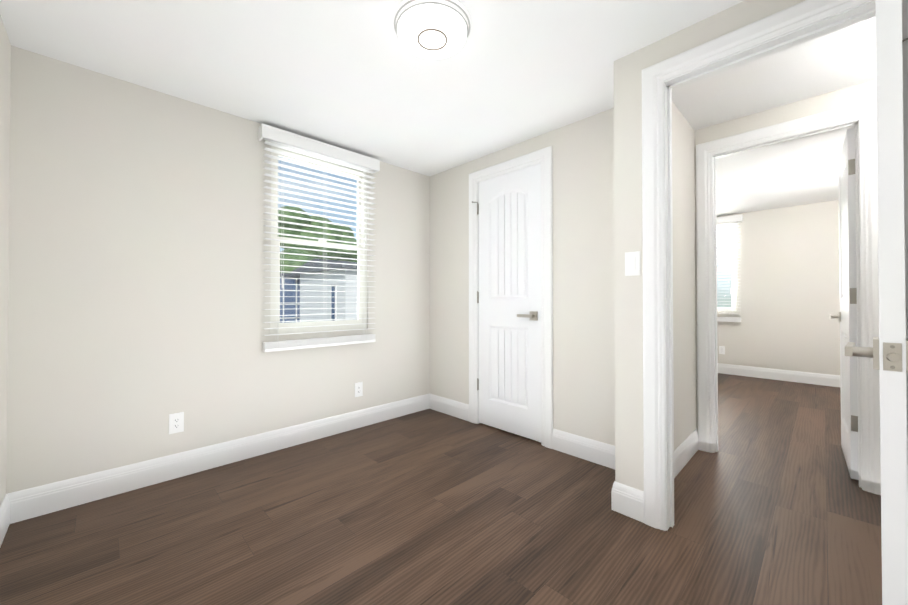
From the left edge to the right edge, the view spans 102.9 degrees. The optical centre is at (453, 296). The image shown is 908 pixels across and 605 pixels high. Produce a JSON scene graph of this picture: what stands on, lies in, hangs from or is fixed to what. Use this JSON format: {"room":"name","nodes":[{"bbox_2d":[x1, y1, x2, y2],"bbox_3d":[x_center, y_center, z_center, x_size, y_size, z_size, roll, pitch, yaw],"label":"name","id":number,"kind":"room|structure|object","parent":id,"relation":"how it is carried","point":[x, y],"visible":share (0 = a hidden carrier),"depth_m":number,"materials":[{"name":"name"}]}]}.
{"room":"empty bedroom","nodes":[
{"label":"empty bedroom","id":0,"kind":"room"},
{"bbox_2d":[0,15,10,504],"bbox_3d":[-1.042,-0.073,0.554,0.100,2.247,3.300,1,-1,-44],"label":"wall","id":1,"kind":"structure","parent":0,"point":[5,69],"depth_m":1.62,"materials":[{"name":"paint"}]},
{"bbox_2d":[0,492,15,546],"bbox_3d":[-1.000,0.980,0.584,0.014,0.140,3.100,1,-1,-44],"label":"baseboard","id":2,"kind":"structure","parent":1,"relation":"attached to","point":[8,505],"depth_m":1.65,"materials":[{"name":"paint"}]},
{"bbox_2d":[6,45,429,493],"bbox_3d":[-0.906,-0.051,2.927,3.415,2.247,0.100,1,-1,-44],"label":"wall","id":3,"kind":"structure","parent":0,"point":[138,290],"depth_m":2.07,"materials":[{"name":"paint"}]},
{"bbox_2d":[169,412,183,433],"bbox_3d":[-1.634,0.745,2.130,0.070,0.115,0.009,1,-1,-44],"label":"electrical outlet","id":4,"kind":"object","parent":3,"relation":"attached to","point":[176,422],"visible":1,"depth_m":2.13,"materials":[{"name":"white plastic"}]},
{"bbox_2d":[16,394,427,521],"bbox_3d":[-1.148,1.000,2.600,2.565,0.140,0.014,1,-1,-44],"label":"baseboard","id":5,"kind":"structure","parent":3,"relation":"attached to","point":[33,502],"depth_m":2.16,"materials":[{"name":"paint"}]},
{"bbox_2d":[270,146,366,333],"bbox_3d":[-1.034,-0.403,2.815,0.762,1.342,0.070,1,-1,-44],"label":"window","id":6,"kind":"structure","parent":3,"relation":"in","point":[274,303],"depth_m":2.76,"materials":[{"name":"white plastic"}]},
{"bbox_2d":[258,123,379,351],"bbox_3d":[-0.973,-0.385,2.733,0.911,1.519,0.087,1,-1,-44],"label":"window blind","id":7,"kind":"object","parent":6,"relation":"attached to","point":[274,135],"visible":0.96,"depth_m":2.68,"materials":[{"name":"white plastic"}]},
{"bbox_2d":[355,382,362,396],"bbox_3d":[-0.780,0.763,2.966,0.070,0.115,0.009,1,-1,-44],"label":"electrical outlet","id":8,"kind":"object","parent":3,"relation":"attached to","point":[358,389],"visible":1,"depth_m":2.96,"materials":[{"name":"white plastic"}]},
{"bbox_2d":[0,0,875,215],"bbox_3d":[1.921,-1.240,2.361,6.845,0.120,4.880,1,-1,-44],"label":"ceiling","id":9,"kind":"structure","parent":0,"point":[356,76],"depth_m":1.90,"materials":[{"name":"paint"}]},
{"bbox_2d":[394,0,470,58],"bbox_3d":[-0.094,-1.151,1.577,0.332,0.071,0.332,1,-1,-44],"label":"ceiling light","id":10,"kind":"object","parent":9,"relation":"attached to","point":[433,29],"visible":0.98,"depth_m":1.51,"materials":[{"name":"white"}]},
{"bbox_2d":[0,373,881,604],"bbox_3d":[1.921,1.127,2.338,6.845,0.120,4.880,1,-1,-44],"label":"floor","id":11,"kind":"structure","parent":0,"point":[775,503],"depth_m":1.65,"materials":[{"name":"wood"}]},
{"bbox_2d":[430,108,614,445],"bbox_3d":[0.479,-0.051,2.853,0.100,2.247,1.943,1,-1,-44],"label":"wall","id":12,"kind":"structure","parent":0,"point":[583,288],"depth_m":2.47,"materials":[{"name":"paint"}]},
{"bbox_2d":[428,393,468,420],"bbox_3d":[-0.041,1.006,3.292,0.014,0.140,0.493,1,-1,-44],"label":"baseboard","id":13,"kind":"structure","parent":12,"relation":"attached to","point":[454,408],"depth_m":3.29,"materials":[{"name":"paint"}]},
{"bbox_2d":[472,163,540,441],"bbox_3d":[0.425,0.045,2.868,0.139,2.030,0.659,1,-1,-44],"label":"closet door","id":14,"kind":"structure","parent":12,"relation":"in","point":[509,292],"depth_m":2.83,"materials":[{"name":"paint"}]},
{"bbox_2d":[469,146,552,448],"bbox_3d":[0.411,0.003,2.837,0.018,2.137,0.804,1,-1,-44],"label":"trim","id":15,"kind":"structure","parent":12,"relation":"attached to","point":[543,156],"depth_m":2.60,"materials":[{"name":"paint"}]},
{"bbox_2d":[552,428,614,468],"bbox_3d":[0.906,0.997,2.325,0.014,0.140,0.606,1,-1,-44],"label":"baseboard","id":16,"kind":"structure","parent":12,"relation":"attached to","point":[594,451],"depth_m":2.37,"materials":[{"name":"paint"}]},
{"bbox_2d":[614,52,695,488],"bbox_3d":[1.256,-0.058,2.184,1.166,2.247,0.100,1,-1,-44],"label":"wall","id":17,"kind":"structure","parent":0,"point":[684,285],"depth_m":1.81,"materials":[{"name":"paint"}]},
{"bbox_2d":[611,482,643,514],"bbox_3d":[0.955,0.993,1.947,0.445,0.140,0.031,1,-1,-44],"label":"baseboard","id":18,"kind":"structure","parent":17,"relation":"attached to","point":[623,497],"depth_m":1.76,"materials":[{"name":"paint"}]},
{"bbox_2d":[674,428,697,477],"bbox_3d":[1.336,0.995,2.164,1.066,0.140,0.027,1,-1,-44],"label":"baseboard","id":19,"kind":"structure","parent":17,"relation":"attached to","point":[686,450],"depth_m":2.22,"materials":[{"name":"paint"}]},
{"bbox_2d":[635,0,804,490],"bbox_3d":[1.868,-0.071,0.798,0.100,2.247,2.737,1,-1,-44],"label":"wall","id":20,"kind":"structure","parent":0,"point":[733,18],"depth_m":1.71,"materials":[{"name":"paint"}]},
{"bbox_2d":[625,251,639,275],"bbox_3d":[0.861,-0.159,1.747,0.012,0.115,0.070,1,-1,-44],"label":"light switch","id":21,"kind":"object","parent":20,"relation":"attached to","point":[632,263],"visible":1,"depth_m":1.74,"materials":[{"name":"white plastic"}]},
{"bbox_2d":[642,0,907,530],"bbox_3d":[1.236,-0.010,1.443,0.137,2.137,0.861,1,-1,-44],"label":"door frame","id":22,"kind":"structure","parent":20,"relation":"attached to","point":[776,25],"depth_m":1.65,"materials":[{"name":"paint"}]},
{"bbox_2d":[845,0,907,604],"bbox_3d":[1.160,0.027,0.962,0.689,2.030,0.139,0,-1,-40],"label":"entry door","id":23,"kind":"structure","parent":20,"relation":"in","point":[888,352],"depth_m":0.75,"materials":[{"name":"paint"}]},
{"bbox_2d":[717,200,839,374],"bbox_3d":[4.655,-0.037,4.378,0.100,2.247,3.950,1,-1,-44],"label":"wall","id":24,"kind":"structure","parent":0,"point":[788,292],"depth_m":4.67,"materials":[{"name":"paint"}]},
{"bbox_2d":[719,346,724,353],"bbox_3d":[3.815,0.764,5.150,0.009,0.115,0.070,1,-1,-44],"label":"electrical outlet","id":25,"kind":"object","parent":24,"relation":"attached to","point":[721,349],"visible":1,"depth_m":5.15,"materials":[{"name":"white plastic"}]},
{"bbox_2d":[717,222,737,312],"bbox_3d":[3.754,-0.405,5.311,0.070,1.272,0.652,1,-1,-44],"label":"window","id":26,"kind":"structure","parent":24,"relation":"in","point":[734,295],"depth_m":5.10,"materials":[{"name":"white plastic"}]},
{"bbox_2d":[717,214,742,321],"bbox_3d":[3.682,-0.383,5.241,0.087,1.475,0.800,1,-1,-44],"label":"window blind","id":27,"kind":"object","parent":26,"relation":"attached to","point":[729,219],"visible":0.35,"depth_m":5.05,"materials":[{"name":"white plastic"}]},
{"bbox_2d":[718,363,839,386],"bbox_3d":[4.614,1.016,4.328,0.014,0.140,3.750,1,-1,-44],"label":"baseboard","id":28,"kind":"structure","parent":24,"relation":"attached to","point":[797,376],"depth_m":4.68,"materials":[{"name":"paint"}]},
{"bbox_2d":[695,79,876,430],"bbox_3d":[1.986,-0.056,2.344,0.100,2.247,4.780,1,-1,-44],"label":"wall","id":29,"kind":"structure","parent":0,"point":[850,95],"depth_m":2.24,"materials":[{"name":"paint"}]},
{"bbox_2d":[696,98,880,494],"bbox_3d":[2.051,-0.002,2.277,0.137,2.137,0.859,1,-1,-44],"label":"door frame","id":30,"kind":"structure","parent":29,"relation":"attached to","point":[865,112],"depth_m":2.07,"materials":[{"name":"paint"}]},
{"bbox_2d":[830,128,858,479],"bbox_3d":[2.539,0.040,2.332,0.139,2.030,0.682,-1,-1,44],"label":"door","id":31,"kind":"structure","parent":29,"relation":"in","point":[846,316],"depth_m":2.13,"materials":[{"name":"paint"}]},
{"label":"outside","id":32,"kind":"structure","parent":0,"visible":0},
{"bbox_3d":[-6.761,2.234,35.345,120.000,0.200,120.000,1,-1,-44],"label":"ground","id":33,"kind":"structure","parent":32,"visible":0},
{"bbox_2d":[280,273,299,322],"bbox_3d":[-7.362,0.521,15.825,2.700,2.850,3.270,1,-1,-44],"label":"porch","id":34,"kind":"object","parent":33,"relation":"on","point":[283,306],"depth_m":14.47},
{"bbox_2d":[291,259,356,321],"bbox_3d":[1.772,0.155,19.295,18.800,3.650,4.200,1,-1,-44],"label":"house","id":35,"kind":"structure","parent":33,"relation":"on","point":[331,313],"depth_m":12.38,"materials":[{"name":"white"}]},
{"bbox_3d":[-23.031,2.278,51.954,120.000,0.030,73.500,1,-1,-44],"label":"lawn","id":36,"kind":"structure","parent":0,"visible":0},
{"bbox_2d":[278,206,356,272],"bbox_3d":[-8.197,-1.404,21.080,5.299,6.818,4.574,1,-1,-44],"label":"tree","id":37,"kind":"object","parent":36,"relation":"on","point":[300,251],"depth_m":19.04,"materials":[{"name":"green plant"}]}
]}

